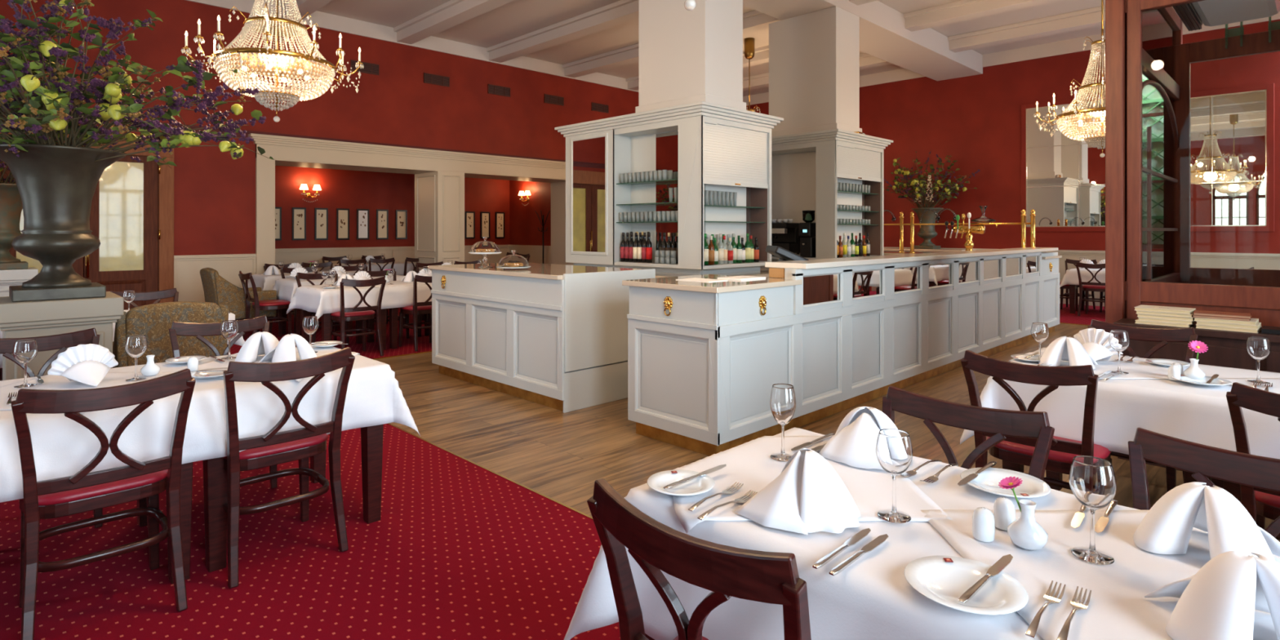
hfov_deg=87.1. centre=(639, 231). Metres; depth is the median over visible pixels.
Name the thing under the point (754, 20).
ceiling beam
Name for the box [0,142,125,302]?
urn
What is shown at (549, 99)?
air vent
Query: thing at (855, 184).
tumbler
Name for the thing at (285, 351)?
folded napkin
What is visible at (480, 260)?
wine glass
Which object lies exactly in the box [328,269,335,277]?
bowl
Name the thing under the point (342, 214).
framed picture
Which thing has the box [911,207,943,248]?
urn
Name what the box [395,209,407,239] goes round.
framed picture
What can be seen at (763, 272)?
countertop
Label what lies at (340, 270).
folded napkin
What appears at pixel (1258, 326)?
folder
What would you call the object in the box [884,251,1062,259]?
countertop
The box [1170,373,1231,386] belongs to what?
plate
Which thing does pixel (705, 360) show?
bar counter
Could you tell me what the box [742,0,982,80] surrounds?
ceiling beam
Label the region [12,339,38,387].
wine glass
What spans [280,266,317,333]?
dining chair
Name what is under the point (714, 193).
tumbler
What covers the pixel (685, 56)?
column
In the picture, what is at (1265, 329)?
folder
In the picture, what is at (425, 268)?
wine glass
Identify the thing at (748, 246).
bottle
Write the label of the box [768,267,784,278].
wooden box
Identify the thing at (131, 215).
door
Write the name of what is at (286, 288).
tablecloth
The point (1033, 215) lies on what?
brass rail
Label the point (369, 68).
air vent
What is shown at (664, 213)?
tumbler
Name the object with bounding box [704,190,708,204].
tumbler
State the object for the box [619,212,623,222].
tumbler
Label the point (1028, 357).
table knife
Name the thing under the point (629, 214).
tumbler
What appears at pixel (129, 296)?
bowl
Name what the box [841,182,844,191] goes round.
tumbler
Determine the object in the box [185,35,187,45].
candle
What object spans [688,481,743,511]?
fork
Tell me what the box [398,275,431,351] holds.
dining chair
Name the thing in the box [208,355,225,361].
table knife
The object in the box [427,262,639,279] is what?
countertop
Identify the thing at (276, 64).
crystal chandelier
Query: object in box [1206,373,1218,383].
table knife
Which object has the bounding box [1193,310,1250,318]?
folder
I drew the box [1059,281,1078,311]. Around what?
dining chair
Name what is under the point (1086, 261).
folded napkin
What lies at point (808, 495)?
folded napkin
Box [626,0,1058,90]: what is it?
ceiling beam
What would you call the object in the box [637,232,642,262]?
bottle
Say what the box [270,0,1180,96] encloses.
ceiling
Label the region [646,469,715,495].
plate
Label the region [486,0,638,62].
ceiling beam
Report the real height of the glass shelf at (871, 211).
0.010 m
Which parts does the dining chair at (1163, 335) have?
rail, leg, leg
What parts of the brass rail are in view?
post, post, rail, post, post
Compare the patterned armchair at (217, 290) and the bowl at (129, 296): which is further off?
the patterned armchair at (217, 290)
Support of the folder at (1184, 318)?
on the folder at (1172, 321)
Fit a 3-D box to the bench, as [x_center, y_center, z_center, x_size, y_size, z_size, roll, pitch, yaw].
[3.989,0.995,3.328,0.317,0.850,2.700,0,0,-45]
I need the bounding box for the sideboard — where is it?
[884,247,976,252]
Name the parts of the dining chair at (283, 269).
leg, leg, rail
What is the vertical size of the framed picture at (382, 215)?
0.686 m
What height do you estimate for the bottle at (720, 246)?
0.351 m
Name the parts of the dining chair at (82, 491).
leg, leg, seat frame, seat, rail, rail, leg, leg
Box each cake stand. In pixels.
[468,236,502,267]
[496,250,531,268]
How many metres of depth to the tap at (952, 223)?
10.00 m
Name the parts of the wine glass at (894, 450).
stem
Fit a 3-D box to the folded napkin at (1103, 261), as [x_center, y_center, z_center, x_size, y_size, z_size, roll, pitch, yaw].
[7.970,0.569,11.521,0.184,0.162,0.191,0,0,4]
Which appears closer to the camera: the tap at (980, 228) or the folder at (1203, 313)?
the folder at (1203, 313)
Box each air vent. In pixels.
[350,59,379,75]
[423,72,449,87]
[488,84,510,97]
[544,93,564,106]
[591,102,608,113]
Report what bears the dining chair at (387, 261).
on the carpet
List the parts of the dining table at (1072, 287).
leg, leg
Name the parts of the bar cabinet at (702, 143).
cornice, shutter rail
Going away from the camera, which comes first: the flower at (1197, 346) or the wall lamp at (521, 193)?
the flower at (1197, 346)
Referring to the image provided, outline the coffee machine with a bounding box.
[771,222,800,255]
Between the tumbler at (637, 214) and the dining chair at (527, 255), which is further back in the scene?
the dining chair at (527, 255)
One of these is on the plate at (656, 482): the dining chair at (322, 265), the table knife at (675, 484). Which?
the table knife at (675, 484)
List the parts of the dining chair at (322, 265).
rail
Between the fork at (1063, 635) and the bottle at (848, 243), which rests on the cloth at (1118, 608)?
the fork at (1063, 635)
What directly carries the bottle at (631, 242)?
in the bar cabinet at (702, 143)
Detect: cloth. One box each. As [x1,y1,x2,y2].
[0,372,174,414]
[154,351,359,382]
[672,435,952,533]
[920,509,1279,639]
[1008,351,1183,379]
[1220,377,1279,394]
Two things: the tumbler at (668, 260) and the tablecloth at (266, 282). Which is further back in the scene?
the tablecloth at (266, 282)
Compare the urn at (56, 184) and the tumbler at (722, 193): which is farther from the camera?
the tumbler at (722, 193)
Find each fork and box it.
[6,391,17,404]
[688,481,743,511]
[697,489,757,519]
[900,459,942,477]
[919,463,959,483]
[1025,580,1066,638]
[1056,586,1091,639]
[1114,355,1129,360]
[1124,355,1138,362]
[1253,380,1261,387]
[1264,382,1272,391]
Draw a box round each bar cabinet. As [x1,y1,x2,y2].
[554,101,783,274]
[771,128,893,261]
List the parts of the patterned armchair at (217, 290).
backrest, wing arm, wing arm, leg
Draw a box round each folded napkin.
[47,343,118,386]
[234,331,279,362]
[258,333,317,362]
[262,265,280,275]
[288,262,302,267]
[289,266,307,279]
[332,266,346,276]
[333,273,353,285]
[353,271,371,279]
[365,255,374,263]
[400,271,417,282]
[417,268,431,276]
[734,448,861,534]
[818,406,912,470]
[1038,336,1097,369]
[1073,328,1123,360]
[1080,259,1093,269]
[1097,259,1105,269]
[1133,481,1279,560]
[1144,551,1279,639]
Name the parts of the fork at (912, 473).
handle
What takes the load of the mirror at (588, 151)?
attached to the bar cabinet at (702, 143)
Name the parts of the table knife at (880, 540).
handle, blade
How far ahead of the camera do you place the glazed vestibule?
4.48 m
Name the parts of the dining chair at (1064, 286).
seat frame, leg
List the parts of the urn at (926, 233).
foot plate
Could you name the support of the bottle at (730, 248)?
in the bar cabinet at (702, 143)
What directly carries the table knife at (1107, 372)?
on the cloth at (1137, 369)
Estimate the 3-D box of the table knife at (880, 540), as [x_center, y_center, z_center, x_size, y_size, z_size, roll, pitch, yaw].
[0.441,0.642,1.342,0.233,0.006,0.018,0,0,-45]
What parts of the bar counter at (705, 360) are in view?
lion handle, lion handle, lion handle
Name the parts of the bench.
door, door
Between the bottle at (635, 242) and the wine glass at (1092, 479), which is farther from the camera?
the bottle at (635, 242)
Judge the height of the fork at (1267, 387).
0.014 m
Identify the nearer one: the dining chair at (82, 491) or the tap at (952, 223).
the dining chair at (82, 491)
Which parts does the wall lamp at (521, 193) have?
lamp shade, lamp shade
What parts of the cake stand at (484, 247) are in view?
dish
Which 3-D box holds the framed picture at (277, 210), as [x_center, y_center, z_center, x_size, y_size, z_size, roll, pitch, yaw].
[-7.455,-0.150,13.714,0.270,0.686,0.052,0,0,-45]
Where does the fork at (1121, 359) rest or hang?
on the cloth at (1137, 369)
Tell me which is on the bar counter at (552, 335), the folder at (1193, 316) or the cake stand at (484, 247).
the cake stand at (484, 247)
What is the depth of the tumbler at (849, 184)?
9.76 m
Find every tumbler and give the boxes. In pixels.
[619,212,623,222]
[620,173,624,182]
[623,173,628,182]
[623,212,627,222]
[627,173,632,182]
[627,212,631,222]
[631,172,636,182]
[631,212,635,222]
[635,172,640,182]
[635,212,639,222]
[640,171,644,181]
[640,211,644,222]
[644,171,648,181]
[644,211,648,222]
[648,170,653,181]
[648,211,653,222]
[653,170,657,180]
[653,211,657,222]
[654,250,660,257]
[654,257,660,263]
[657,169,662,180]
[657,211,662,221]
[659,250,665,257]
[659,257,665,263]
[661,211,666,221]
[662,169,666,179]
[665,250,671,257]
[665,257,671,263]
[666,210,671,221]
[667,169,672,179]
[668,187,673,202]
[671,210,675,221]
[671,250,675,257]
[671,257,675,264]
[673,187,678,201]
[675,210,678,221]
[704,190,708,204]
[708,190,712,204]
[712,191,716,205]
[716,191,721,205]
[720,191,724,205]
[724,191,728,205]
[728,191,733,205]
[733,191,737,206]
[838,182,841,191]
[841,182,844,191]
[844,182,848,191]
[848,183,851,191]
[851,183,854,191]
[854,183,857,191]
[857,184,861,192]
[861,184,864,192]
[863,185,866,192]
[866,185,870,193]
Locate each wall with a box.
[0,0,638,277]
[275,165,551,248]
[746,18,1279,253]
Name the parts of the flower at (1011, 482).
stem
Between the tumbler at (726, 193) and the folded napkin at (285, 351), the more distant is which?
the tumbler at (726, 193)
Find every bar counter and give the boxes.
[427,262,655,413]
[622,247,1062,456]
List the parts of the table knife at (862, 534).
handle, blade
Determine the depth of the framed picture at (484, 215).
17.15 m
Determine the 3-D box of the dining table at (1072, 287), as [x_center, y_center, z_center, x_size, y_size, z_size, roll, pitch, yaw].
[7.884,1.037,11.549,0.750,0.750,0.750,0,0,-45]
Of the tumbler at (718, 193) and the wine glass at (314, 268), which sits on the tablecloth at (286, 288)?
the wine glass at (314, 268)
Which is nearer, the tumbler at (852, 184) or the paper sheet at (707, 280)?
the paper sheet at (707, 280)
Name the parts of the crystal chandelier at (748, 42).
chain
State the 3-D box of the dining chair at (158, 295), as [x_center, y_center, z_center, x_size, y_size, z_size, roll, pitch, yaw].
[-4.190,0.964,5.750,0.505,0.902,0.549,0,0,-45]
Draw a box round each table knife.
[35,374,44,383]
[195,369,226,373]
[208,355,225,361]
[311,342,347,344]
[662,464,726,489]
[791,433,834,451]
[810,443,826,451]
[812,528,871,568]
[828,533,888,575]
[957,461,996,486]
[958,554,1013,604]
[1024,351,1039,359]
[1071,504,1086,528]
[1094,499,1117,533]
[1097,370,1111,378]
[1104,372,1120,380]
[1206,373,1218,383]
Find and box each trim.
[3,108,565,161]
[173,253,256,302]
[248,133,573,316]
[275,244,509,272]
[372,351,431,359]
[387,422,593,519]
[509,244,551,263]
[884,246,1279,306]
[1059,322,1090,325]
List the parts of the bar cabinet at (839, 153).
cornice, shutter rail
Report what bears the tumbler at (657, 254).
on the tumbler at (657, 260)
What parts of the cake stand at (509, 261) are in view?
dish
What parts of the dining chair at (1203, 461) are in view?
leg, rail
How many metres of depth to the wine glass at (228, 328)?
3.40 m
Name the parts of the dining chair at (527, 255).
rail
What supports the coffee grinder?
on the bar counter at (705, 360)
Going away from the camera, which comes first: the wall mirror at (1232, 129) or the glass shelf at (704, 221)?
the glass shelf at (704, 221)
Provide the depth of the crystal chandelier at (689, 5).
2.89 m
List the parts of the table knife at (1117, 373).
handle, blade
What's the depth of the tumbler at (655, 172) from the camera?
7.92 m
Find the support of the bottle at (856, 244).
in the bar cabinet at (839, 153)
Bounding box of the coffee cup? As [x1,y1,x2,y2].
[782,218,788,222]
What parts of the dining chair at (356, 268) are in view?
rail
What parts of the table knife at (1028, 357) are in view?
handle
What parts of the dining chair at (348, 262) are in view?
rail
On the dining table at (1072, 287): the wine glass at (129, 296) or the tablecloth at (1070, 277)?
the tablecloth at (1070, 277)
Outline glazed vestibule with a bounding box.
[1105,0,1279,327]
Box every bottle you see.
[620,232,625,262]
[624,232,629,262]
[628,232,633,262]
[632,232,638,262]
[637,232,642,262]
[641,232,646,262]
[645,232,652,262]
[661,232,666,257]
[666,232,671,263]
[671,232,676,257]
[675,232,678,263]
[704,233,708,265]
[706,234,709,244]
[708,235,714,264]
[713,237,718,264]
[715,234,719,245]
[717,233,724,264]
[723,235,727,263]
[726,234,729,245]
[727,237,733,263]
[731,233,736,263]
[736,235,742,262]
[741,237,745,262]
[744,233,751,262]
[749,235,754,262]
[753,237,759,262]
[836,240,838,257]
[838,235,843,257]
[841,232,847,257]
[846,235,850,257]
[849,232,854,257]
[854,235,858,257]
[857,232,862,256]
[862,235,866,256]
[865,232,870,256]
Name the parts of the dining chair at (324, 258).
rail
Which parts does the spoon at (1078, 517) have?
blade, handle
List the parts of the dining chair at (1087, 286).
leg, leg, rail, rail, seat, seat frame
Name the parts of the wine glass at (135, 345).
stem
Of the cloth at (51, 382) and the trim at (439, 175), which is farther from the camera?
the trim at (439, 175)
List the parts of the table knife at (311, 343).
handle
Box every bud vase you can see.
[140,355,159,376]
[385,275,389,282]
[1007,499,1048,550]
[1183,358,1204,379]
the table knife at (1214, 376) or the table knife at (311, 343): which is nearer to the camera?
the table knife at (1214, 376)
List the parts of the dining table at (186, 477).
leg, leg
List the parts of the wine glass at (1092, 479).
stem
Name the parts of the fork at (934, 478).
handle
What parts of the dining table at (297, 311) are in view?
leg, leg, leg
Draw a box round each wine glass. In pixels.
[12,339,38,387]
[122,289,135,311]
[124,334,147,381]
[220,320,238,359]
[278,261,284,268]
[302,315,318,352]
[311,265,317,273]
[313,260,319,266]
[320,271,328,286]
[328,269,335,285]
[358,262,364,270]
[387,268,394,284]
[422,266,428,272]
[477,258,482,263]
[769,383,795,462]
[875,428,912,523]
[1031,322,1048,360]
[1068,455,1116,564]
[1108,329,1129,373]
[1245,336,1271,383]
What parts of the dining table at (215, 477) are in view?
leg, leg, leg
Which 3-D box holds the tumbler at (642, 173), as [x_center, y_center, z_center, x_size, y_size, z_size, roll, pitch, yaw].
[0.035,-0.651,8.089,0.060,0.120,0.058,0,0,-45]
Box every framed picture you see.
[275,207,281,240]
[292,207,306,239]
[314,208,328,239]
[336,208,349,239]
[356,208,368,239]
[376,208,388,239]
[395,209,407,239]
[465,211,475,239]
[480,211,489,238]
[495,212,504,238]
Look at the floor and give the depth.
4.69 m
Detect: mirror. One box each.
[570,133,608,255]
[656,131,678,257]
[1021,94,1105,231]
[1190,83,1274,231]
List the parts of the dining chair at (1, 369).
leg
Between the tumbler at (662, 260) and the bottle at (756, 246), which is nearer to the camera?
the tumbler at (662, 260)
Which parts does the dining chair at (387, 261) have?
leg, rail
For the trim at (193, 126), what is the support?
attached to the wall at (215, 192)
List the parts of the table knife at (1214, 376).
handle, blade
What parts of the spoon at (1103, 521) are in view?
blade, handle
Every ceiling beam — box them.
[278,0,332,21]
[393,0,514,44]
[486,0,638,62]
[562,0,877,77]
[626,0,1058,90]
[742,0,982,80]
[742,5,1176,91]
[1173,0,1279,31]
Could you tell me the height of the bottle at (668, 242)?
0.361 m
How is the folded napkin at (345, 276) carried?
on the tablecloth at (322, 300)
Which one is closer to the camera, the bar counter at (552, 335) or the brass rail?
the bar counter at (552, 335)
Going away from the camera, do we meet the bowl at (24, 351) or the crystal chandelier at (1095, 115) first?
the bowl at (24, 351)
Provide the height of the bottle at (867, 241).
0.351 m
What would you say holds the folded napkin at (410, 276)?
on the tablecloth at (322, 300)
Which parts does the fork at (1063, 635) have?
handle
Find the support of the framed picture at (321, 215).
attached to the wall at (353, 190)
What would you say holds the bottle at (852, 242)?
in the bar cabinet at (839, 153)
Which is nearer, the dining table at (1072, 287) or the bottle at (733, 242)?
the bottle at (733, 242)
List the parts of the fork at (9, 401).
handle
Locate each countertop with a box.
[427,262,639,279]
[622,274,802,293]
[655,265,768,278]
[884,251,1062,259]
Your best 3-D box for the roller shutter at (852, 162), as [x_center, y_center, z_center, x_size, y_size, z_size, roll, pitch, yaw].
[3.194,-1.000,9.836,1.370,0.399,0.015,0,0,-45]
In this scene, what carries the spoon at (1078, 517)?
on the cloth at (1118, 608)
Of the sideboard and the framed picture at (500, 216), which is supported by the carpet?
the sideboard
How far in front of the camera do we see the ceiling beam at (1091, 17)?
12.10 m
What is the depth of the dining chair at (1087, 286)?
11.13 m
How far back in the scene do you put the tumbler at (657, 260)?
7.87 m
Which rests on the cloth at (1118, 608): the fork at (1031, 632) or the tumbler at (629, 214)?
the fork at (1031, 632)
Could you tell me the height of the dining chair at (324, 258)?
0.902 m
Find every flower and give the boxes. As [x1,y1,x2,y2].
[998,476,1022,512]
[1188,340,1208,359]
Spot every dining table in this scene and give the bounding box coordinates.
[137,462,192,583]
[203,424,383,572]
[277,279,352,334]
[300,286,386,350]
[338,308,405,328]
[366,285,422,349]
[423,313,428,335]
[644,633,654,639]
[1002,460,1223,490]
[1068,269,1084,313]
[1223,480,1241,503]
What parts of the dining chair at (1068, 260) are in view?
leg, leg, rail, leg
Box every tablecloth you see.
[0,310,244,368]
[0,346,421,502]
[247,271,359,290]
[272,275,405,302]
[286,280,431,319]
[321,262,414,275]
[564,426,1279,639]
[960,347,1279,458]
[1059,267,1105,287]
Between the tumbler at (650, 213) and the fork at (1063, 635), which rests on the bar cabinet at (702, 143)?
the tumbler at (650, 213)
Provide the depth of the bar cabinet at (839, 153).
9.61 m
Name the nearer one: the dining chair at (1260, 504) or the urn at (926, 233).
the dining chair at (1260, 504)
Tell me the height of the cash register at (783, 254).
0.350 m
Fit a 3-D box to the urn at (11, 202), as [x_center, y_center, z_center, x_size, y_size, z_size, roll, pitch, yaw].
[-7.096,-0.049,7.468,0.700,0.934,0.700,0,0,-45]
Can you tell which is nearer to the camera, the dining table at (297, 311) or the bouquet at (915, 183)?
the dining table at (297, 311)
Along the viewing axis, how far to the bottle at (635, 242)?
8.17 m
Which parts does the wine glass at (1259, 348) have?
stem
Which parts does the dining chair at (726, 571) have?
leg, rail, seat, leg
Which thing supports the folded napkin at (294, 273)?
on the tablecloth at (286, 288)
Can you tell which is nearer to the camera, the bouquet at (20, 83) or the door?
the bouquet at (20, 83)
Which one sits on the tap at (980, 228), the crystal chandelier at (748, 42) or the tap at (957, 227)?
the tap at (957, 227)
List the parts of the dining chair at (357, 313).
leg, leg, seat frame, seat, rail, rail, leg, leg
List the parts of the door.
glass, handle, glass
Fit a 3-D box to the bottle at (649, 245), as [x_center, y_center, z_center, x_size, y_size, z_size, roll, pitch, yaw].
[0.109,0.199,8.043,0.076,0.361,0.076,0,0,-45]
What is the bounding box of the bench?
[1113,318,1279,471]
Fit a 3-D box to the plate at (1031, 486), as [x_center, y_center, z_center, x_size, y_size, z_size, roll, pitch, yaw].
[0.915,0.636,1.692,0.200,0.015,0.200,0,0,-2]
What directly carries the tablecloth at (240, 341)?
on the dining table
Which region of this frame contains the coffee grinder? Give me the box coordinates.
[798,210,815,257]
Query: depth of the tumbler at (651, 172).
7.97 m
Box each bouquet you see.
[0,0,274,165]
[0,131,64,183]
[884,150,979,208]
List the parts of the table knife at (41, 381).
blade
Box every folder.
[1133,304,1195,314]
[1134,318,1194,327]
[1135,310,1193,317]
[1137,313,1194,320]
[1137,316,1195,324]
[1192,314,1251,320]
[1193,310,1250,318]
[1193,317,1258,325]
[1195,320,1261,328]
[1195,324,1262,333]
[1261,325,1279,334]
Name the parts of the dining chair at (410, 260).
leg, rail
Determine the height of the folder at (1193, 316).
0.014 m
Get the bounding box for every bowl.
[12,339,38,363]
[122,289,135,302]
[124,334,147,357]
[220,320,238,339]
[302,315,318,334]
[320,271,328,279]
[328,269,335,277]
[387,268,394,276]
[769,383,795,425]
[875,428,912,475]
[1031,322,1048,342]
[1068,455,1116,510]
[1108,329,1129,351]
[1245,336,1271,359]
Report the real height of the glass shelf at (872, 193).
0.010 m
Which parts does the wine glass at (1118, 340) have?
stem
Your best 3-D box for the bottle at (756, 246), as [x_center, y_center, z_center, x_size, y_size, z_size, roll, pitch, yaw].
[1.416,0.229,8.217,0.076,0.301,0.076,0,0,-45]
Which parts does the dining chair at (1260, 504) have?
leg, rail, leg, rail, seat, seat frame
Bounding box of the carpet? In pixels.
[0,303,1105,639]
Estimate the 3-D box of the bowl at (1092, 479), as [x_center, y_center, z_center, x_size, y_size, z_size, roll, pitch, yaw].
[0.899,0.504,1.338,0.079,0.095,0.079,0,0,-45]
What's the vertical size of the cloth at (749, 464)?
0.213 m
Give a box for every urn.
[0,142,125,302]
[0,182,27,269]
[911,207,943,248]
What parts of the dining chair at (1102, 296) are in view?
leg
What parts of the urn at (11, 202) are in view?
foot plate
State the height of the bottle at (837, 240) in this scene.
0.351 m
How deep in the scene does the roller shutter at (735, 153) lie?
7.80 m
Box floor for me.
[375,323,1279,542]
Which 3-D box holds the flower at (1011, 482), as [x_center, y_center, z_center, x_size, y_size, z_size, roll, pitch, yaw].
[0.771,0.564,1.396,0.045,0.104,0.053,0,0,-30]
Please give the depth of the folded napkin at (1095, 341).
3.30 m
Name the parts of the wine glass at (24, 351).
stem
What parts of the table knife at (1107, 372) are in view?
blade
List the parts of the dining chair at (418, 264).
leg, rail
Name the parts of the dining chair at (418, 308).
leg, leg, seat, seat frame, rail, rail, leg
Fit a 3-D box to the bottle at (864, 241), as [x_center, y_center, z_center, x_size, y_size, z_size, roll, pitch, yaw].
[3.367,0.224,10.129,0.076,0.311,0.076,0,0,-45]
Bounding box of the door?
[0,131,173,310]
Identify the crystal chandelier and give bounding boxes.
[181,0,364,122]
[684,0,695,10]
[744,37,759,112]
[1033,0,1105,157]
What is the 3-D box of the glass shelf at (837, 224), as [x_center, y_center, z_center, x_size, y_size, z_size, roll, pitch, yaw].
[3.099,-0.095,9.928,1.355,0.010,0.230,0,0,-45]
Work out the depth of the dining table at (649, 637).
1.69 m
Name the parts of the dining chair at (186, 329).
leg, rail, leg, leg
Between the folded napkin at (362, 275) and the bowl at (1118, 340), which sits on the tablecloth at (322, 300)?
the folded napkin at (362, 275)
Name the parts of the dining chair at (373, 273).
rail, leg, leg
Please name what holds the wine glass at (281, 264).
on the tablecloth at (266, 282)
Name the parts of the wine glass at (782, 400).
stem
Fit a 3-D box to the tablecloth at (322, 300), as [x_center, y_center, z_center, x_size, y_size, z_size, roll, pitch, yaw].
[-2.958,0.821,8.551,2.550,0.339,1.000,0,0,-45]
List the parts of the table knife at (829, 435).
blade, handle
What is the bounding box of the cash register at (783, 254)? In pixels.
[765,244,808,278]
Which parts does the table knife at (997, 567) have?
handle, blade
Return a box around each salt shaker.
[187,356,198,371]
[972,506,995,542]
[993,497,1015,530]
[1168,364,1180,380]
[1171,362,1182,373]
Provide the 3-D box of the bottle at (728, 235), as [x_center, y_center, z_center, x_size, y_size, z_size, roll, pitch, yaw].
[1.053,0.208,7.998,0.074,0.341,0.074,0,0,-45]
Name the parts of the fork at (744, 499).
handle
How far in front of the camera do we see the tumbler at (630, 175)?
8.22 m
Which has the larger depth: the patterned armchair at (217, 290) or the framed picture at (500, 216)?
the framed picture at (500, 216)
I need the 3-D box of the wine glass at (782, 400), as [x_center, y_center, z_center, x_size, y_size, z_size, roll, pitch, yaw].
[0.408,0.544,1.921,0.072,0.205,0.072,0,0,40]
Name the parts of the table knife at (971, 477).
blade, handle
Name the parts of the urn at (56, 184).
foot plate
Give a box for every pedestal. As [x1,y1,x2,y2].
[0,266,38,297]
[0,291,124,380]
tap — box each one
[944,212,985,250]
[944,221,948,238]
[949,221,954,238]
[955,214,959,238]
[960,213,965,238]
[966,212,971,238]
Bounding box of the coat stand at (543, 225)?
[534,210,550,263]
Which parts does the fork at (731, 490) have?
handle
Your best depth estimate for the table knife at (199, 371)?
3.00 m
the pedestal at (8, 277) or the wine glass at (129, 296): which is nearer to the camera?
the wine glass at (129, 296)
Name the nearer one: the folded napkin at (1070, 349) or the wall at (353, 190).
the folded napkin at (1070, 349)
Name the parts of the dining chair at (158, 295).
rail, leg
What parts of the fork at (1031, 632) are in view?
handle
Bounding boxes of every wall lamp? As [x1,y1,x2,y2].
[299,183,321,202]
[518,190,530,205]
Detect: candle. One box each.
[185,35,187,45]
[197,24,200,35]
[213,44,216,53]
[217,21,220,31]
[266,21,268,31]
[358,52,360,61]
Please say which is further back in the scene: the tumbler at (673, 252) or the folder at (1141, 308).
the tumbler at (673, 252)
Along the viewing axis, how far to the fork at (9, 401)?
2.58 m
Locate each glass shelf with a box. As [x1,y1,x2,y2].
[616,178,678,185]
[616,201,678,205]
[616,221,678,222]
[704,204,765,208]
[704,221,765,222]
[836,190,879,195]
[836,209,879,212]
[836,223,879,225]
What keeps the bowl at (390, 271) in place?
on the wine glass at (390, 271)
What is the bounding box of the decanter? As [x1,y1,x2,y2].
[970,205,995,222]
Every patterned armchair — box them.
[112,301,228,368]
[200,267,276,333]
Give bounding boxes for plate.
[164,355,206,363]
[191,367,227,377]
[311,340,342,347]
[322,285,337,288]
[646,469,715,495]
[904,555,1028,614]
[960,467,1050,497]
[1010,354,1041,362]
[1146,358,1190,366]
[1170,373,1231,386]
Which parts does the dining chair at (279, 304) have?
leg, rail, rail, leg, seat frame, seat, leg, leg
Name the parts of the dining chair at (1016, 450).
leg, rail, rail, seat frame, seat, leg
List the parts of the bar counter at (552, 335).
lion handle, panel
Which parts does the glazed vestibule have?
corner post, pane, frame, panel, frame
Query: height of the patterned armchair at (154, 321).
0.934 m
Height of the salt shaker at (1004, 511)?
0.064 m
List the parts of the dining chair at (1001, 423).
leg, rail, leg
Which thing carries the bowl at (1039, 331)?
on the wine glass at (1039, 331)
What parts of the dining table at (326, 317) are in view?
leg, leg, leg, leg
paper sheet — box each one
[675,277,728,282]
[717,275,765,280]
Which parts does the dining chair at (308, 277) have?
leg, leg, rail, leg, leg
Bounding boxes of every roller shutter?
[704,123,767,184]
[836,146,880,178]
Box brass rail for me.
[884,208,1035,253]
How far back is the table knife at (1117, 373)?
2.97 m
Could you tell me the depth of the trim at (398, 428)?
3.88 m
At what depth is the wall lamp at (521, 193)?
17.03 m
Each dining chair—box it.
[0,328,102,528]
[0,368,2,380]
[10,368,195,639]
[111,288,178,306]
[168,315,277,488]
[222,346,355,587]
[238,271,291,339]
[263,263,291,323]
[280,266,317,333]
[295,271,349,345]
[301,261,333,271]
[321,255,346,263]
[330,276,386,355]
[334,263,376,324]
[338,257,366,270]
[360,268,408,342]
[361,255,385,259]
[368,257,395,271]
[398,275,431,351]
[403,257,418,275]
[415,261,443,273]
[453,260,478,264]
[516,253,529,261]
[586,478,811,639]
[882,385,1054,480]
[960,350,1111,489]
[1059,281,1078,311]
[1060,258,1097,311]
[1075,262,1105,315]
[1087,319,1198,492]
[1099,291,1105,311]
[1128,427,1279,537]
[1226,382,1279,539]
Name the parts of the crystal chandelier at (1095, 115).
candle arm, candle arm, candle arm, candle arm, chain, rod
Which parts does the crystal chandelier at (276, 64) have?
candle arm, candle arm, candle arm, candle arm, rod, candle arm, candle arm, candle arm, candle arm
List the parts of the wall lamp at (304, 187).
lamp shade, lamp shade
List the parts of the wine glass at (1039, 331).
stem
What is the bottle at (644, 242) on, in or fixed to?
in the bar cabinet at (702, 143)
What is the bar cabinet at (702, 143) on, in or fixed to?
on the floor
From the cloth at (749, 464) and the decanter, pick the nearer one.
the cloth at (749, 464)
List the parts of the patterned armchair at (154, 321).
wing arm, wing arm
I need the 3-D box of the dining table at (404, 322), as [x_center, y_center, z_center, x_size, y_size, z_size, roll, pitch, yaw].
[-3.872,1.037,9.768,0.740,0.750,0.740,0,0,-45]
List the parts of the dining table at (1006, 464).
leg, leg, leg, leg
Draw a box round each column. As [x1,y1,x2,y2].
[635,0,746,244]
[768,6,862,255]
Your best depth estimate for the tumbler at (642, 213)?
8.08 m
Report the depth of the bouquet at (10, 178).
7.48 m
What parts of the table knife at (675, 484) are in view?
handle, blade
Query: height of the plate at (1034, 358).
0.015 m
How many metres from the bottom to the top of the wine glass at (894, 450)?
0.190 m
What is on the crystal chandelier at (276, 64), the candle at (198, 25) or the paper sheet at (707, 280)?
the candle at (198, 25)
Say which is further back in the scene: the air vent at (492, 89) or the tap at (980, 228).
the air vent at (492, 89)
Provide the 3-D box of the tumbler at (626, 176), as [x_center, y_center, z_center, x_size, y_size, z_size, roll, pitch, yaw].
[-0.167,-0.651,8.294,0.060,0.120,0.058,0,0,-45]
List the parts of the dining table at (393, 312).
leg, leg, leg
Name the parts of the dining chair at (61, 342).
rail, leg, leg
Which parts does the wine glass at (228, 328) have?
stem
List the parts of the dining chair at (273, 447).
leg, seat, seat frame, rail, rail, leg, leg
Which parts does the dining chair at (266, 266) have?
rail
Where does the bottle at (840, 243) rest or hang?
in the bar cabinet at (839, 153)
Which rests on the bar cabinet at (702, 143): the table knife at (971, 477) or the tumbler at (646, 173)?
the tumbler at (646, 173)
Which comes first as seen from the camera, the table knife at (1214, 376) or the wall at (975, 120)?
the table knife at (1214, 376)

